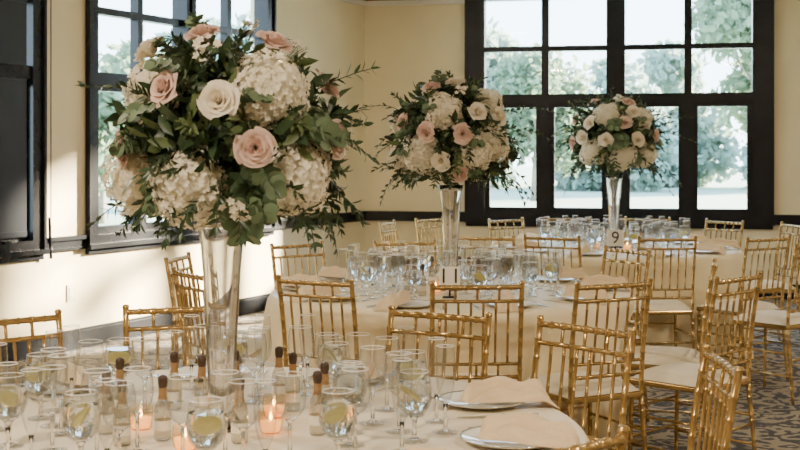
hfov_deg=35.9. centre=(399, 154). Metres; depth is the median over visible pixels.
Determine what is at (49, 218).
blind cord
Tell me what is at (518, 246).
napkin
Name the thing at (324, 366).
bottle
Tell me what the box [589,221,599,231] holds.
water goblet
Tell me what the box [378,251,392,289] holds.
wine glass
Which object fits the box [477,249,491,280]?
water goblet
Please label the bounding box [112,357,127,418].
bottle
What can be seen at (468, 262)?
bottle
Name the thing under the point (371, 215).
trim
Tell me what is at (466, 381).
cushion
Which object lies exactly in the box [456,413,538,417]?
knife
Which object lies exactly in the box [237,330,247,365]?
water goblet
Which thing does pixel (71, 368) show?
napkin
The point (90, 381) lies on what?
wine glass
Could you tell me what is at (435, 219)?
dining chair
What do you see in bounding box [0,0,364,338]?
wall
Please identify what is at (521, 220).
dining chair
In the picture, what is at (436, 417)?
champagne flute
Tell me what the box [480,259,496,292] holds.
water goblet
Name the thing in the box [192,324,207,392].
wine glass
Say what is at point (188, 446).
votive candle
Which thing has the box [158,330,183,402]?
wine glass
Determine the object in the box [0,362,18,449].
champagne flute
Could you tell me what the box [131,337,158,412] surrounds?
wine glass
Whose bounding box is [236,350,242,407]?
bottle
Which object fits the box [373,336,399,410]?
wine glass
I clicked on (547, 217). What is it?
dining chair
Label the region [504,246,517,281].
wine glass
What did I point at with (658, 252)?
napkin
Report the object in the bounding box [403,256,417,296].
wine glass
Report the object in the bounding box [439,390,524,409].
dinner plate
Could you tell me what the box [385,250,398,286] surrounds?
wine glass
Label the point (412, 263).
bottle
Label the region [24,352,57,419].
water goblet
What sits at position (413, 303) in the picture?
dinner plate
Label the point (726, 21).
tree
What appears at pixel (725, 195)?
lawn
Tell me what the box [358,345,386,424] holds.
wine glass
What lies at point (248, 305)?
baseboard
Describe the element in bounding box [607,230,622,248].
number sign
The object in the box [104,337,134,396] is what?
water goblet
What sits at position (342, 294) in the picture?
dinner plate
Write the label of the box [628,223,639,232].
water goblet
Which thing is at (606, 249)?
dining chair
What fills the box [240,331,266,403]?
wine glass
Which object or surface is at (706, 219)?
dining chair
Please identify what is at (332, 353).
water goblet
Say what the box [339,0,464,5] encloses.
trim
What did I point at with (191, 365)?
champagne flute
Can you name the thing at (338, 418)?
water goblet
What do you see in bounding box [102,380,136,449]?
wine glass
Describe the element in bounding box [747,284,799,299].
baseboard
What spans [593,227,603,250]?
water goblet
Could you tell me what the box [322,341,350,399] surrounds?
wine glass
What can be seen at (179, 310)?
dining chair
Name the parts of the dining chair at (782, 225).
seat, leg, backrest, leg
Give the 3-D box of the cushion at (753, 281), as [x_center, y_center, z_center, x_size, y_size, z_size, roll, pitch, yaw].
[2.734,0.971,9.321,0.380,0.047,0.406,0,0,-8]
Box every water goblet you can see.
[0,372,26,447]
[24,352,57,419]
[61,389,100,449]
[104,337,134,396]
[186,396,225,449]
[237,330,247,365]
[316,334,345,393]
[319,387,356,449]
[333,362,366,431]
[348,256,363,287]
[358,260,374,295]
[372,251,386,281]
[396,349,426,413]
[397,368,431,442]
[405,264,422,298]
[412,252,427,283]
[417,249,431,278]
[458,259,473,292]
[471,265,487,299]
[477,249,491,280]
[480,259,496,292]
[495,255,510,284]
[520,252,535,284]
[522,261,538,295]
[540,224,549,244]
[542,257,558,289]
[552,226,563,246]
[556,222,565,242]
[586,228,597,250]
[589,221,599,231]
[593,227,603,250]
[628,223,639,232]
[628,229,640,250]
[663,223,674,245]
[665,231,676,251]
[678,229,689,247]
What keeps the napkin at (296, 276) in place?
on the dinner plate at (285, 287)
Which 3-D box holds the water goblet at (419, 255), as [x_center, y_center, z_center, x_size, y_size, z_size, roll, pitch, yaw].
[0.137,0.604,6.806,0.084,0.169,0.084,0,0,40]
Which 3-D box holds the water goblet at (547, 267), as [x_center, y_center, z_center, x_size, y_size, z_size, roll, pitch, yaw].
[0.763,0.604,6.263,0.083,0.169,0.083,0,0,16]
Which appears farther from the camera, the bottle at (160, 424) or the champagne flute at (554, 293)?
the champagne flute at (554, 293)
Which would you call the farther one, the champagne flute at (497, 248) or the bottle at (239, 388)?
the champagne flute at (497, 248)
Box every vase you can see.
[198,217,242,432]
[438,185,463,290]
[605,176,622,248]
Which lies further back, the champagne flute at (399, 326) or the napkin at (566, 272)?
the napkin at (566, 272)
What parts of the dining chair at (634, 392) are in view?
leg, leg, seat, stretcher frame, backrest, leg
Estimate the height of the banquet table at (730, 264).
0.760 m
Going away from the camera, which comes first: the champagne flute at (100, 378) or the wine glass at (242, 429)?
the champagne flute at (100, 378)
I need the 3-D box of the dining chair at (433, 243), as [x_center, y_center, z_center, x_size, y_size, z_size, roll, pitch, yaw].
[0.071,0.981,7.280,0.406,0.939,0.466,0,0,-11]
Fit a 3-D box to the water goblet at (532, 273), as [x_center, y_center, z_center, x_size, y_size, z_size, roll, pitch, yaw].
[0.633,0.604,5.996,0.083,0.169,0.083,0,0,20]
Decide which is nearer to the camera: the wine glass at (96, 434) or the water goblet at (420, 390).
the wine glass at (96, 434)
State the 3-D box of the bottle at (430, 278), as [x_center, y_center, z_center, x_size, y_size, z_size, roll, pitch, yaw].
[0.170,0.610,6.501,0.042,0.157,0.042,0,0,0]
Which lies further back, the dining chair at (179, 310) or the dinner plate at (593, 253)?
the dinner plate at (593, 253)
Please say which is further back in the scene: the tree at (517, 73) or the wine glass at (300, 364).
the tree at (517, 73)
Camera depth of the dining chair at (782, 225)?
9.27 m
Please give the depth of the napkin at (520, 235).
9.65 m
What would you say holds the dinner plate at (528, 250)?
on the banquet table at (730, 264)
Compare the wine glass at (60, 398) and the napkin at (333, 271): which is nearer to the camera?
the wine glass at (60, 398)
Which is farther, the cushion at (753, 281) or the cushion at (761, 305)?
the cushion at (753, 281)
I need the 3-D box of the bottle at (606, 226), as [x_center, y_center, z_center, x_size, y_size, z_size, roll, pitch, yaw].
[1.564,0.610,9.372,0.042,0.157,0.042,0,0,-42]
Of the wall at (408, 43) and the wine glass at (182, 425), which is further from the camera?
the wall at (408, 43)
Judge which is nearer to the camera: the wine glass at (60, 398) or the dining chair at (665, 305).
the wine glass at (60, 398)
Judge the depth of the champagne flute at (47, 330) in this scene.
3.32 m
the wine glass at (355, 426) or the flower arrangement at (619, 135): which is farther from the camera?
the flower arrangement at (619, 135)
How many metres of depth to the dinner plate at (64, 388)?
3.63 m
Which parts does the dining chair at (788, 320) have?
leg, seat, leg, stretcher frame, leg, backrest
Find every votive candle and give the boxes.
[128,405,152,429]
[172,428,194,449]
[258,410,282,433]
[262,398,285,417]
[624,242,630,248]
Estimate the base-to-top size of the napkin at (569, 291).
0.080 m
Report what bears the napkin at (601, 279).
on the dinner plate
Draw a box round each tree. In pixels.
[99,22,169,223]
[146,10,249,65]
[486,16,522,187]
[486,42,598,200]
[555,50,677,191]
[636,37,740,187]
[683,0,750,136]
[731,58,750,189]
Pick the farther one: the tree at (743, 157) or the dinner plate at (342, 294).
the tree at (743, 157)
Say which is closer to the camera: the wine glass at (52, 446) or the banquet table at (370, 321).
the wine glass at (52, 446)
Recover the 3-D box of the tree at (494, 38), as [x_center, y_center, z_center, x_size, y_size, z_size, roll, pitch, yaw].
[6.259,-3.178,78.877,8.378,11.785,8.921,0,0,0]
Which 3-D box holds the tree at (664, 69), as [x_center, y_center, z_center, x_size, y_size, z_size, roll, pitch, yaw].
[17.334,-2.394,79.439,8.584,10.268,7.766,0,0,0]
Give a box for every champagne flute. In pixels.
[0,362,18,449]
[20,368,42,449]
[43,330,63,412]
[62,324,80,404]
[95,378,118,449]
[182,314,199,389]
[254,314,271,388]
[254,378,276,449]
[297,314,315,387]
[367,253,376,297]
[388,254,398,292]
[391,358,411,449]
[397,326,414,360]
[426,337,448,422]
[433,344,457,433]
[496,248,505,284]
[549,251,559,295]
[553,249,562,291]
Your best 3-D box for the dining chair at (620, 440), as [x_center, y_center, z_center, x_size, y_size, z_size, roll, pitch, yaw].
[0.147,0.981,2.396,0.406,0.939,0.466,0,0,-39]
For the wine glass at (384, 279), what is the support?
on the banquet table at (370, 321)
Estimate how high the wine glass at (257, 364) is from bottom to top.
0.196 m
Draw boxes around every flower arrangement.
[75,11,380,255]
[358,68,549,206]
[540,86,694,196]
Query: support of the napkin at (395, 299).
on the dinner plate at (413, 303)
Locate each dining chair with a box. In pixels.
[0,309,64,384]
[122,304,205,369]
[164,251,261,366]
[171,266,274,366]
[270,240,325,284]
[276,274,359,367]
[373,239,437,273]
[379,219,399,271]
[385,305,492,382]
[415,216,443,272]
[429,280,524,382]
[458,235,515,274]
[488,217,524,244]
[523,234,581,279]
[526,277,652,449]
[530,315,635,446]
[546,216,591,237]
[554,424,629,449]
[600,245,651,421]
[620,258,717,449]
[624,216,670,238]
[624,235,696,348]
[628,270,762,449]
[687,343,743,449]
[696,235,790,385]
[703,218,743,249]
[729,243,799,404]
[747,221,799,340]
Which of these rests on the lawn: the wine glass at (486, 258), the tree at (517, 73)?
the tree at (517, 73)
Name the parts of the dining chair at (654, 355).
seat, stretcher frame, backrest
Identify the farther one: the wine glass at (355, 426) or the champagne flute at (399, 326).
the champagne flute at (399, 326)
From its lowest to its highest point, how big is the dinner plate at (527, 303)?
0.019 m
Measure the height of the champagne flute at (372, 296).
0.216 m
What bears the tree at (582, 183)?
on the lawn
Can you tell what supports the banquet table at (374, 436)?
on the floor
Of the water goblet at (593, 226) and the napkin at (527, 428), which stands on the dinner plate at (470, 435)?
the napkin at (527, 428)
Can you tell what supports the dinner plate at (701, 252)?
on the banquet table at (730, 264)
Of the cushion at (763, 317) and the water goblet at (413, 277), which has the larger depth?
the cushion at (763, 317)
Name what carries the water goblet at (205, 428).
on the banquet table at (374, 436)
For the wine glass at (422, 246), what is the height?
0.196 m
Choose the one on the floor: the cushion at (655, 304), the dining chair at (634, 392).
the dining chair at (634, 392)
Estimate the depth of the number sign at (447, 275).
5.96 m
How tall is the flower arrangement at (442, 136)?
0.707 m
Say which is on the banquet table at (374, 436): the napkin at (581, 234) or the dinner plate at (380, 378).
the dinner plate at (380, 378)
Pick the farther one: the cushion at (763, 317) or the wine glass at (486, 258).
the cushion at (763, 317)
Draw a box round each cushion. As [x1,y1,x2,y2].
[178,337,261,354]
[194,357,274,366]
[435,373,504,382]
[526,371,639,397]
[622,346,699,364]
[630,362,746,388]
[634,299,690,310]
[700,298,779,312]
[733,310,799,325]
[747,280,794,288]
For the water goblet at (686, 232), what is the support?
on the banquet table at (730, 264)
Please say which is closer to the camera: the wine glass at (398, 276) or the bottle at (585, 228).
the wine glass at (398, 276)
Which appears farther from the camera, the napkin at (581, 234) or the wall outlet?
the napkin at (581, 234)
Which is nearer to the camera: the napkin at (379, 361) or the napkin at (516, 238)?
the napkin at (379, 361)
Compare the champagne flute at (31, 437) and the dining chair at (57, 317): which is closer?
the champagne flute at (31, 437)
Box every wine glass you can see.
[36,365,68,449]
[38,347,67,427]
[46,353,76,436]
[76,339,104,400]
[80,368,112,449]
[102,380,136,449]
[121,366,153,449]
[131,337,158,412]
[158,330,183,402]
[166,374,199,449]
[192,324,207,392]
[209,369,241,449]
[226,378,259,449]
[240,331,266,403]
[246,326,271,396]
[273,371,305,449]
[288,325,312,395]
[314,332,339,405]
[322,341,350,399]
[334,360,364,446]
[339,366,370,449]
[345,332,371,405]
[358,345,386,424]
[367,249,381,287]
[369,248,382,284]
[369,253,383,292]
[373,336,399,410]
[377,256,391,295]
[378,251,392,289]
[384,351,413,432]
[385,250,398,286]
[390,248,403,284]
[391,254,404,292]
[394,246,406,283]
[399,250,412,287]
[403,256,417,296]
[419,246,432,281]
[484,258,499,297]
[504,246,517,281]
[508,251,522,284]
[514,249,527,286]
[529,250,543,288]
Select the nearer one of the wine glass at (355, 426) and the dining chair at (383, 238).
the wine glass at (355, 426)
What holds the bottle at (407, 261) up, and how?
on the banquet table at (370, 321)
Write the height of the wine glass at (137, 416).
0.196 m
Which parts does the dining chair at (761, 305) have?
leg, seat, leg, stretcher frame, leg, backrest, leg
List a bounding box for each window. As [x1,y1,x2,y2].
[0,0,49,263]
[85,0,278,253]
[463,0,775,229]
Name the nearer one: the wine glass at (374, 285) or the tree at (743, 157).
the wine glass at (374, 285)
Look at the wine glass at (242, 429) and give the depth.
2.69 m
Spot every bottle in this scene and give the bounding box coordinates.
[98,370,114,434]
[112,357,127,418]
[113,379,130,446]
[154,375,170,440]
[166,351,181,409]
[194,355,207,409]
[231,377,248,443]
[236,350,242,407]
[272,346,286,403]
[285,352,300,411]
[309,371,325,435]
[317,362,332,412]
[404,260,409,290]
[411,262,417,293]
[418,264,425,295]
[428,256,435,284]
[465,257,471,282]
[476,259,480,269]
[582,227,586,243]
[604,225,607,242]
[640,229,645,250]
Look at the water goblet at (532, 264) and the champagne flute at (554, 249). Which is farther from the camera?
the water goblet at (532, 264)
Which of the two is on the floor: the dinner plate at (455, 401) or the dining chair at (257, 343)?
the dining chair at (257, 343)
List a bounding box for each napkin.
[49,359,97,385]
[274,274,319,288]
[287,286,341,301]
[318,266,353,277]
[356,351,397,378]
[373,290,410,310]
[401,262,410,272]
[406,446,447,449]
[460,376,558,407]
[477,412,580,447]
[491,236,523,245]
[491,290,517,311]
[506,241,540,252]
[517,233,542,240]
[546,266,587,279]
[561,284,610,304]
[567,244,591,256]
[571,231,584,238]
[581,274,633,291]
[644,244,665,257]
[689,234,707,241]
[693,242,726,254]
[706,238,741,249]
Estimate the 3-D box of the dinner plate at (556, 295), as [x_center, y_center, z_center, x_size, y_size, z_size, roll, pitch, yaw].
[0.862,0.679,5.888,0.246,0.019,0.246,0,0,35]
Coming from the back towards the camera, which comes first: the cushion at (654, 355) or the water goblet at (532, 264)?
the water goblet at (532, 264)
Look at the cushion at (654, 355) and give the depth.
5.90 m
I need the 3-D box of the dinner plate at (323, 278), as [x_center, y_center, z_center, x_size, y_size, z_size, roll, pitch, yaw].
[-0.342,0.679,6.732,0.246,0.019,0.246,0,0,35]
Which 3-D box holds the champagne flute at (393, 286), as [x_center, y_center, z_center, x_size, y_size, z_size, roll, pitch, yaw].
[-0.031,0.580,5.864,0.062,0.216,0.062,0,0,43]
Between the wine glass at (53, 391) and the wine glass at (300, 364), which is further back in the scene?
the wine glass at (300, 364)
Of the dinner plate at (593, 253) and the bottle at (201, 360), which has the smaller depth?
the bottle at (201, 360)
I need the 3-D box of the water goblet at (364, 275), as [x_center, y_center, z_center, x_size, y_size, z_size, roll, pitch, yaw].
[-0.165,0.604,6.049,0.084,0.169,0.084,0,0,6]
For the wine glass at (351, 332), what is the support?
on the banquet table at (374, 436)
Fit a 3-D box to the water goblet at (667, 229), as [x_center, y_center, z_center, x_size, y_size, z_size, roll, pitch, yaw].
[2.042,0.604,9.381,0.084,0.169,0.084,0,0,8]
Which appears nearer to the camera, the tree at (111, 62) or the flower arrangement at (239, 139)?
the flower arrangement at (239, 139)
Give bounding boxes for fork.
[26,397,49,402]
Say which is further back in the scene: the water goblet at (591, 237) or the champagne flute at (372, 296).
the water goblet at (591, 237)
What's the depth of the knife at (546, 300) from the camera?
5.76 m
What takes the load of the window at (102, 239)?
in the wall at (333, 31)
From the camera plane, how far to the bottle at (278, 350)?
3.42 m
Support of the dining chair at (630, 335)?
on the floor
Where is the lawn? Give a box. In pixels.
[99,167,746,225]
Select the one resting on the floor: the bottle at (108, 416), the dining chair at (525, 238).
the dining chair at (525, 238)
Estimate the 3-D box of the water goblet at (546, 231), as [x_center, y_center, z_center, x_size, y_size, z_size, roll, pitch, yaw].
[1.085,0.604,9.243,0.084,0.169,0.084,0,0,-15]
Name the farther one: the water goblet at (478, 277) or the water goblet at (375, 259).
the water goblet at (375, 259)
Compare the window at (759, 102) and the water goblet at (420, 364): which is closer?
the water goblet at (420, 364)
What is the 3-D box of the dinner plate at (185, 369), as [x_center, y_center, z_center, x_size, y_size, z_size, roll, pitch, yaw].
[-0.590,0.679,3.841,0.246,0.019,0.246,0,0,-11]
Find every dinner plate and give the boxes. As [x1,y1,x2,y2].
[21,377,101,393]
[173,364,249,379]
[283,286,311,290]
[308,293,356,301]
[319,276,358,281]
[329,367,396,383]
[382,271,404,277]
[397,300,436,308]
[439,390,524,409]
[460,426,540,449]
[485,300,536,307]
[520,249,552,252]
[537,276,577,281]
[555,293,593,300]
[582,251,608,255]
[672,242,701,244]
[688,250,718,253]
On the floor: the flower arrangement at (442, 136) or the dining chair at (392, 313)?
the dining chair at (392, 313)
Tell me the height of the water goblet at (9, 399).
0.169 m
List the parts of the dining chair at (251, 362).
backrest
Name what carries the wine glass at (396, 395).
on the banquet table at (374, 436)
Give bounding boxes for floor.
[2,299,799,449]
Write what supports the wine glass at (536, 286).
on the banquet table at (370, 321)
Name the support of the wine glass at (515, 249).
on the banquet table at (370, 321)
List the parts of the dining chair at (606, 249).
backrest, leg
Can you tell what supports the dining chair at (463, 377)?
on the floor
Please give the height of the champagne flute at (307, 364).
0.216 m
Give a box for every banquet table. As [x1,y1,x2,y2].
[0,367,589,449]
[262,273,634,449]
[490,240,753,365]
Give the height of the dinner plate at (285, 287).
0.019 m
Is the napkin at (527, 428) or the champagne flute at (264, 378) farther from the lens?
the napkin at (527, 428)
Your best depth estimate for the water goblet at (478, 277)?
5.80 m
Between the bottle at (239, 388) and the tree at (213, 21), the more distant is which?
the tree at (213, 21)
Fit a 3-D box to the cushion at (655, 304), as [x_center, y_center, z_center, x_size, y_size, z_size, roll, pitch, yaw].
[1.678,0.971,8.094,0.406,0.047,0.380,0,0,-5]
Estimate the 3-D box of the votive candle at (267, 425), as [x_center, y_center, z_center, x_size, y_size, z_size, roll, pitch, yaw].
[-0.320,0.658,3.060,0.062,0.058,0.062,0,0,0]
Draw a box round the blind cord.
[48,0,52,258]
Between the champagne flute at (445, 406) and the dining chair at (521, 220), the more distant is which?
the dining chair at (521, 220)
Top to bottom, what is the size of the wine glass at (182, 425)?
0.196 m
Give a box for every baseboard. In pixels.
[1,293,270,363]
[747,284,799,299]
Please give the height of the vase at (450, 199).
0.535 m
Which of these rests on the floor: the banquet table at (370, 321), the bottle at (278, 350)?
the banquet table at (370, 321)
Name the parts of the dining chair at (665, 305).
leg, stretcher frame, seat, backrest, leg, leg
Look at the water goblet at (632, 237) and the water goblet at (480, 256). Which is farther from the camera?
the water goblet at (632, 237)
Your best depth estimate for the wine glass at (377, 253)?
6.16 m
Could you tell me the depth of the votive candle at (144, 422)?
3.08 m
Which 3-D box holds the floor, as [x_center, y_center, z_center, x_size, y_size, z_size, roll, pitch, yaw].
[-1.600,1.450,5.250,14.600,0.001,16.500,0,0,0]
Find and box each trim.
[42,211,366,251]
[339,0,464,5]
[366,211,799,224]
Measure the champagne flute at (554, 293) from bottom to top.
0.216 m
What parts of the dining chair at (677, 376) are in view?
leg, leg, seat, stretcher frame, leg, backrest, leg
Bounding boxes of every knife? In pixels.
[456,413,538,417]
[546,300,572,303]
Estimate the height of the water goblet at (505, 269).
0.169 m
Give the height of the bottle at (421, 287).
0.157 m
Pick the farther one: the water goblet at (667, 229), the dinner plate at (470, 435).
the water goblet at (667, 229)
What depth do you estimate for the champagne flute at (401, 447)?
2.85 m
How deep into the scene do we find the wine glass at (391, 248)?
6.50 m
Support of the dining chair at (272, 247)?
on the floor
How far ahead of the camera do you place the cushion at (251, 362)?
5.65 m
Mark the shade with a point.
(13, 13)
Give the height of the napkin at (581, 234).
0.080 m
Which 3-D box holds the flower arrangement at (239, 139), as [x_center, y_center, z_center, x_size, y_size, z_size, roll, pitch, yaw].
[-0.407,-0.048,3.113,0.683,0.621,0.669,0,0,-44]
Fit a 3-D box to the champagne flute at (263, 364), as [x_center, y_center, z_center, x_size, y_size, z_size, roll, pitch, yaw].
[-0.406,0.580,3.653,0.062,0.216,0.062,0,0,-28]
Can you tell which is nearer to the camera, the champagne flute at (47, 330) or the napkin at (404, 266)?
the champagne flute at (47, 330)
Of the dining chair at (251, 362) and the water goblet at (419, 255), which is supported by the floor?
the dining chair at (251, 362)
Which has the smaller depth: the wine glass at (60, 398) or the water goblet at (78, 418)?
the water goblet at (78, 418)
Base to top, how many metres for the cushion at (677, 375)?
0.047 m
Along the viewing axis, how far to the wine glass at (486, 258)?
5.90 m
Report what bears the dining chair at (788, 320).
on the floor
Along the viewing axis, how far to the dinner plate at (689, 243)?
9.48 m
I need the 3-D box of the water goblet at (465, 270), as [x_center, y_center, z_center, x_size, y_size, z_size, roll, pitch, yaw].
[0.325,0.604,6.116,0.084,0.169,0.084,0,0,27]
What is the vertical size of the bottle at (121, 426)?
0.157 m
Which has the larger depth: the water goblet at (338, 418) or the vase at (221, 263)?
the vase at (221, 263)
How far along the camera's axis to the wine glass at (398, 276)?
6.10 m
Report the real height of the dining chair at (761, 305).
0.939 m
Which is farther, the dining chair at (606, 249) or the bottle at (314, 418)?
the dining chair at (606, 249)
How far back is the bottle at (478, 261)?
6.29 m
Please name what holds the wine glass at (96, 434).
on the banquet table at (374, 436)
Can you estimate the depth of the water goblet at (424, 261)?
6.52 m
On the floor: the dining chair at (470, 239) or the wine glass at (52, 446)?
the dining chair at (470, 239)
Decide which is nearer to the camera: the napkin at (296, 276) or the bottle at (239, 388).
the bottle at (239, 388)
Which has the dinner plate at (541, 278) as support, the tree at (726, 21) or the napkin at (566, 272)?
the napkin at (566, 272)
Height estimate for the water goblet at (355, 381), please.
0.169 m
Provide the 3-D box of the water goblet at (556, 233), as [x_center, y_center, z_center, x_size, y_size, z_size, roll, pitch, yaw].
[1.145,0.604,8.951,0.083,0.169,0.083,0,0,18]
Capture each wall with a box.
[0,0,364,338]
[365,0,799,283]
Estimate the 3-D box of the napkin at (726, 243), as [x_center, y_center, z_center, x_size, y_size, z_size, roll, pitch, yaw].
[2.364,0.648,9.049,0.262,0.080,0.102,0,0,7]
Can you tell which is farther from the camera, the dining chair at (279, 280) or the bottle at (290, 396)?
the dining chair at (279, 280)
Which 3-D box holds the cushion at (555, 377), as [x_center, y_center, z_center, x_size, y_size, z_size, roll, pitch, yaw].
[0.773,0.971,5.303,0.406,0.047,0.380,0,0,-27]
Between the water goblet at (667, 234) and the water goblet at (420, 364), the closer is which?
the water goblet at (420, 364)
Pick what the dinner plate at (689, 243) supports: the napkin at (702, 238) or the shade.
the napkin at (702, 238)
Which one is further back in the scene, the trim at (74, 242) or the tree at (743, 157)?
the tree at (743, 157)
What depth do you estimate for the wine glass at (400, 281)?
6.61 m
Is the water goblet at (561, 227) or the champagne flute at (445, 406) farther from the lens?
the water goblet at (561, 227)
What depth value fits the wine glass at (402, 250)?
6.34 m
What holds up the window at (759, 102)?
in the wall at (408, 43)
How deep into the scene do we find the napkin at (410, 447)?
2.60 m
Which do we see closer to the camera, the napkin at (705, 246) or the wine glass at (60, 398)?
the wine glass at (60, 398)
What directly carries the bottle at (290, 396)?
on the banquet table at (374, 436)
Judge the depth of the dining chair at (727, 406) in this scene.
3.21 m
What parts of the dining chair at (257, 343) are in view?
backrest, seat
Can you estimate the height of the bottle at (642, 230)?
0.157 m
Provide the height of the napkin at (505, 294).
0.080 m
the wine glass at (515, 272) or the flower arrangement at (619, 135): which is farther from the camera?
the flower arrangement at (619, 135)
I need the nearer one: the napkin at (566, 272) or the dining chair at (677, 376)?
the dining chair at (677, 376)
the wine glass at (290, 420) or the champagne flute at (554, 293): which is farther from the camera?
the champagne flute at (554, 293)
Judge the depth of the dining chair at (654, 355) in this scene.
5.88 m
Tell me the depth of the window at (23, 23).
8.74 m
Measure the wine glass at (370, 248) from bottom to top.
0.196 m
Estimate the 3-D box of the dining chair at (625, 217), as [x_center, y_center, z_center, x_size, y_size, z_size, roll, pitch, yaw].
[1.971,0.981,10.070,0.406,0.939,0.466,0,0,23]
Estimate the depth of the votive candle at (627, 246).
9.01 m
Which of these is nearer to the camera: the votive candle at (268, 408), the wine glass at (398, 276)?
the votive candle at (268, 408)
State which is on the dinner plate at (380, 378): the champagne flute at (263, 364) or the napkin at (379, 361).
the napkin at (379, 361)
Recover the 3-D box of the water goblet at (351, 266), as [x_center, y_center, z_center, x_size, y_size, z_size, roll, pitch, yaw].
[-0.225,0.604,6.344,0.084,0.169,0.084,0,0,31]
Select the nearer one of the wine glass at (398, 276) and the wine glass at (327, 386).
the wine glass at (327, 386)
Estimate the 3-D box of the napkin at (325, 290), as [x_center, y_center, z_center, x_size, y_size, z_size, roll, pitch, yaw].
[-0.400,0.648,5.882,0.261,0.080,0.102,0,0,-38]
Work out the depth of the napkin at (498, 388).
3.36 m
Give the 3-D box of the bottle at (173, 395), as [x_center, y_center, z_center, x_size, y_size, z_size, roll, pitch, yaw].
[-0.612,0.610,3.348,0.042,0.157,0.042,0,0,-21]
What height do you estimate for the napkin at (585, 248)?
0.080 m
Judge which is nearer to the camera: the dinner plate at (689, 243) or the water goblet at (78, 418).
the water goblet at (78, 418)
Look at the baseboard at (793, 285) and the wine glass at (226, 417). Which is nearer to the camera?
the wine glass at (226, 417)
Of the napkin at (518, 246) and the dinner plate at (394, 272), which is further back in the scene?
the napkin at (518, 246)
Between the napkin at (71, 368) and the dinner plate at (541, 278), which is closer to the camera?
the napkin at (71, 368)
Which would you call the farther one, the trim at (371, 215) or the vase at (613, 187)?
the trim at (371, 215)
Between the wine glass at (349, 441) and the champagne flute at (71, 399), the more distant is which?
the champagne flute at (71, 399)
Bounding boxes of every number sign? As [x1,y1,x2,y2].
[439,267,459,297]
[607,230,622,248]
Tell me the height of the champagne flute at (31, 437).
0.216 m
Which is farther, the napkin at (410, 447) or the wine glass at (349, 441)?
the wine glass at (349, 441)
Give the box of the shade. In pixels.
[0,0,26,238]
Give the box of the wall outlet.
[67,284,74,301]
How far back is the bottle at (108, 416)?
3.04 m

